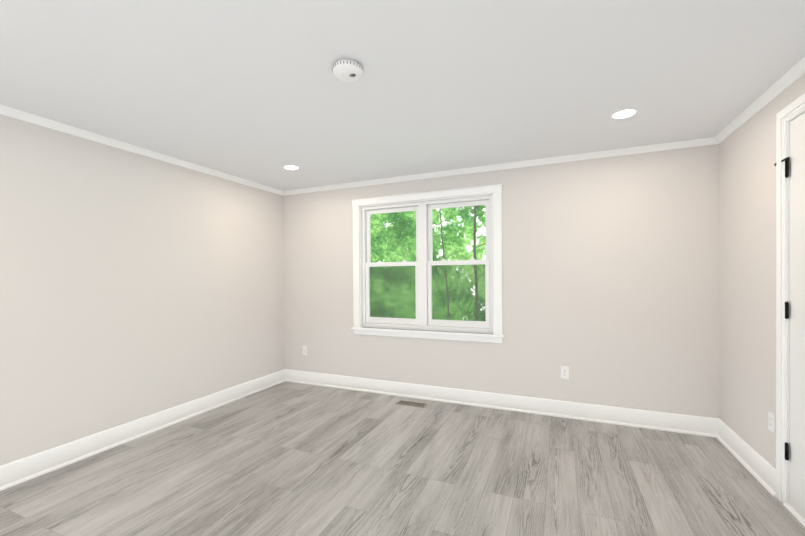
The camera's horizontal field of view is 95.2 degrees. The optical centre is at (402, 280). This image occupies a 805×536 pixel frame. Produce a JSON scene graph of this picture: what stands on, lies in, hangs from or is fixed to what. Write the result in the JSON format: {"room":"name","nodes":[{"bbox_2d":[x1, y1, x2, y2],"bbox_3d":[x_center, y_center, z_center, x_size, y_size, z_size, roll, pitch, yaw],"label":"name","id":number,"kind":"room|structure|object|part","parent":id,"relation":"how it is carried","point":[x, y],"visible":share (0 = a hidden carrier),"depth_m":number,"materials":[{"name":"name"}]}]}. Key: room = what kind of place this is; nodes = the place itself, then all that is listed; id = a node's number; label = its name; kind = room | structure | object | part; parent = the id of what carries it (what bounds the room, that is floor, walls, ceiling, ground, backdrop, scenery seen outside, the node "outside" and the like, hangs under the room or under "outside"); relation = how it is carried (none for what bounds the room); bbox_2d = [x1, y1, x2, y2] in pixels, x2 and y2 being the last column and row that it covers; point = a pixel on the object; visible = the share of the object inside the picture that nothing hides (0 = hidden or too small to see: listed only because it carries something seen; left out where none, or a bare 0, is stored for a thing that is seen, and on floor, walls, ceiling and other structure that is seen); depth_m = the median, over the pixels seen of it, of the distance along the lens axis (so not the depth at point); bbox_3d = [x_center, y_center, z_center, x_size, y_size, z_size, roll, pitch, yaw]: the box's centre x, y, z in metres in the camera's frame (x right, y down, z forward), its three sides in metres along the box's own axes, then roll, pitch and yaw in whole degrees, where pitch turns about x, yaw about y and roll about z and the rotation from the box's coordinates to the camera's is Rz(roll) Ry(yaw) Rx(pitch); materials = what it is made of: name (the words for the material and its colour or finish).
{"room":"empty bedroom","nodes":[
{"label":"empty bedroom","id":0,"kind":"room"},
{"bbox_2d":[0,114,284,465],"bbox_3d":[-2.476,0.107,2.665,0.150,2.416,4.819,0,1,23],"label":"wall","id":1,"kind":"structure","parent":0,"point":[134,286],"depth_m":2.95,"materials":[{"name":"white paint"}]},
{"bbox_2d":[0,369,283,490],"bbox_3d":[-2.383,1.241,2.639,0.031,0.148,4.519,0,1,23],"label":"baseboard","id":2,"kind":"structure","parent":1,"relation":"attached to","point":[27,468],"depth_m":2.93,"materials":[{"name":"white wood"}]},
{"bbox_2d":[0,104,283,195],"bbox_3d":[-2.397,-1.077,2.616,0.043,0.048,4.519,0,1,23],"label":"crown molding","id":3,"kind":"structure","parent":1,"relation":"attached to","point":[4,110],"depth_m":2.93,"materials":[{"name":"white wood"}]},
{"bbox_2d":[0,381,804,535],"bbox_3d":[-0.356,1.365,1.775,4.737,0.120,4.819,0,1,23],"label":"floor","id":4,"kind":"structure","parent":0,"point":[285,458],"depth_m":2.39,"materials":[{"name":"plastic"}]},
{"bbox_2d":[395,400,427,407],"bbox_3d":[0.096,1.280,3.813,0.322,0.006,0.126,0,1,23],"label":"floor vent","id":5,"kind":"object","parent":4,"relation":"in","point":[411,403],"visible":1,"depth_m":3.81,"materials":[{"name":"silver metal"}]},
{"bbox_2d":[783,503,804,526],"bbox_3d":[2.030,1.281,1.687,0.067,0.011,0.868,0,1,23],"label":"door sill","id":6,"kind":"structure","parent":4,"relation":"on","point":[795,514],"depth_m":2.00,"materials":[{"name":"white wood"}]},
{"bbox_2d":[0,0,804,190],"bbox_3d":[-0.377,-1.171,1.753,4.737,0.120,4.819,0,1,23],"label":"ceiling","id":7,"kind":"structure","parent":0,"point":[257,91],"depth_m":2.01,"materials":[{"name":"white paint"}]},
{"bbox_2d":[282,165,300,169],"bbox_3d":[-1.104,-1.119,3.656,0.176,0.006,0.176,0,1,23],"label":"recessed light","id":8,"kind":"object","parent":7,"relation":"in","point":[291,167],"visible":1,"depth_m":3.65,"materials":[{"name":"white plastic"}]},
{"bbox_2d":[332,59,361,81],"bbox_3d":[-0.285,-1.082,1.913,0.155,0.060,0.153,0,1,23],"label":"smoke detector","id":9,"kind":"object","parent":7,"relation":"attached to","point":[347,70],"visible":1,"depth_m":1.87,"materials":[{"name":"white plastic"}]},
{"bbox_2d":[332,61,359,76],"bbox_3d":[-0.297,-1.074,1.885,0.155,0.040,0.092,0,1,23],"label":"grille","id":10,"kind":"object","parent":9,"relation":"attached to","point":[340,68],"depth_m":1.87,"materials":[{"name":"grey plastic"}]},
{"bbox_2d":[609,108,638,119],"bbox_3d":[1.509,-1.130,2.504,0.176,0.006,0.176,0,1,23],"label":"recessed light","id":11,"kind":"object","parent":7,"relation":"in","point":[625,113],"visible":1,"depth_m":2.49,"materials":[{"name":"white plastic"}]},
{"bbox_2d":[283,144,719,418],"bbox_3d":[0.550,0.071,3.911,4.437,2.416,0.150,0,1,23],"label":"wall","id":12,"kind":"structure","parent":0,"point":[610,281],"depth_m":3.39,"materials":[{"name":"white paint"}]},
{"bbox_2d":[302,345,306,354],"bbox_3d":[-1.222,0.877,4.587,0.072,0.118,0.016,0,1,23],"label":"outlet","id":13,"kind":"object","parent":12,"relation":"attached to","point":[304,348],"visible":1,"depth_m":4.59,"materials":[{"name":"white plastic"}]},
{"bbox_2d":[351,184,503,342],"bbox_3d":[0.229,-0.157,4.022,1.724,1.566,0.192,0,1,23],"label":"window","id":14,"kind":"structure","parent":12,"relation":"in","point":[423,255],"depth_m":3.99,"materials":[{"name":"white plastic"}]},
{"bbox_3d":[-0.120,0.145,4.174,0.668,0.700,0.034,0,1,23],"label":"window sash","id":15,"kind":"part","parent":14,"relation":"part of","materials":[{"name":"white plastic"}]},
{"bbox_3d":[-0.112,-0.488,4.201,0.668,0.656,0.028,0,1,23],"label":"window sash","id":16,"kind":"part","parent":14,"relation":"part of","materials":[{"name":"white plastic"}]},
{"bbox_3d":[-0.115,-0.171,4.189,0.588,1.207,0.036,0,1,23],"label":"glass","id":17,"kind":"part","parent":14,"relation":"part of","materials":[{"name":"clear glass"}]},
{"bbox_2d":[370,266,415,317],"bbox_3d":[-0.098,0.154,4.226,0.666,0.678,0.002,0,1,23],"label":"screen","id":18,"kind":"object","parent":14,"relation":"attached to","point":[390,283],"depth_m":4.24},
{"bbox_3d":[0.583,0.142,3.874,0.668,0.700,0.034,0,1,23],"label":"window sash","id":19,"kind":"part","parent":14,"relation":"part of","materials":[{"name":"white plastic"}]},
{"bbox_3d":[0.587,-0.174,3.889,0.588,1.207,0.036,0,1,23],"label":"glass","id":20,"kind":"part","parent":14,"relation":"part of","materials":[{"name":"clear glass"}]},
{"bbox_3d":[0.591,-0.492,3.901,0.668,0.656,0.028,0,1,23],"label":"window sash","id":21,"kind":"part","parent":14,"relation":"part of","materials":[{"name":"white plastic"}]},
{"bbox_2d":[432,264,485,320],"bbox_3d":[0.605,0.151,3.926,0.666,0.678,0.002,0,1,23],"label":"screen","id":22,"kind":"object","parent":14,"relation":"attached to","point":[468,304],"depth_m":3.93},
{"bbox_2d":[284,137,711,194],"bbox_3d":[0.503,-1.112,3.811,4.320,0.048,0.043,0,1,23],"label":"crown molding","id":23,"kind":"structure","parent":12,"relation":"attached to","point":[703,141],"depth_m":3.53,"materials":[{"name":"white wood"}]},
{"bbox_2d":[284,369,715,437],"bbox_3d":[0.551,1.206,3.826,4.377,0.148,0.031,0,1,23],"label":"baseboard","id":24,"kind":"structure","parent":12,"relation":"attached to","point":[663,421],"depth_m":3.56,"materials":[{"name":"white wood"}]},
{"bbox_2d":[561,366,568,378],"bbox_3d":[1.511,0.862,3.425,0.072,0.118,0.007,0,1,23],"label":"electrical outlet","id":25,"kind":"object","parent":12,"relation":"attached to","point":[564,372],"visible":1,"depth_m":3.42,"materials":[{"name":"white plastic"}]},
{"bbox_2d":[719,74,804,468],"bbox_3d":[1.742,0.088,0.864,0.150,2.416,4.819,0,1,23],"label":"wall","id":26,"kind":"structure","parent":0,"point":[747,224],"depth_m":2.49,"materials":[{"name":"white paint"}]},
{"bbox_2d":[716,418,775,496],"bbox_3d":[2.372,1.202,2.556,0.031,0.148,0.840,0,1,23],"label":"baseboard","id":27,"kind":"structure","parent":26,"relation":"attached to","point":[756,465],"depth_m":2.49,"materials":[{"name":"white wood"}]},
{"bbox_2d":[712,57,804,144],"bbox_3d":[1.644,-1.096,0.891,0.043,0.048,4.519,0,1,23],"label":"crown molding","id":28,"kind":"structure","parent":26,"relation":"attached to","point":[794,73],"depth_m":2.26,"materials":[{"name":"white wood"}]},
{"bbox_2d":[768,411,774,433],"bbox_3d":[2.249,0.865,2.243,0.007,0.118,0.072,0,1,23],"label":"electrical outlet","id":29,"kind":"object","parent":26,"relation":"attached to","point":[771,421],"visible":1,"depth_m":2.24,"materials":[{"name":"white plastic"}]},
{"bbox_2d":[776,93,804,503],"bbox_3d":[2.071,0.160,1.656,0.169,2.252,1.028,0,1,23],"label":"door frame","id":30,"kind":"structure","parent":26,"relation":"attached to","point":[790,111],"depth_m":2.10,"materials":[{"name":"white wood"}]},
{"bbox_2d":[785,113,804,518],"bbox_3d":[2.002,0.196,1.693,0.104,2.156,0.874,0,1,23],"label":"door","id":31,"kind":"structure","parent":26,"relation":"in","point":[797,327],"depth_m":2.01,"materials":[{"name":"white wood"}]},
{"bbox_3d":[2.172,0.172,2.079,0.014,1.697,0.031,0,1,23],"label":"door hinges","id":32,"kind":"part","parent":31,"relation":"part of","materials":[{"name":"black metal"}]},
{"label":"outside","id":33,"kind":"structure","parent":0,"visible":0},
{"bbox_2d":[370,205,485,320],"bbox_3d":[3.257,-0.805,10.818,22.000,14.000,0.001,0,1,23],"label":"trees","id":34,"kind":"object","parent":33,"point":[399,248],"depth_m":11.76,"materials":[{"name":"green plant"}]},
{"bbox_2d":[371,206,485,320],"bbox_3d":[1.011,-0.776,9.799,5.447,12.003,1.443,0,1,23],"label":"trunks","id":35,"kind":"object","parent":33,"point":[474,252],"depth_m":8.76,"materials":[{"name":"brown plant"}]}
]}

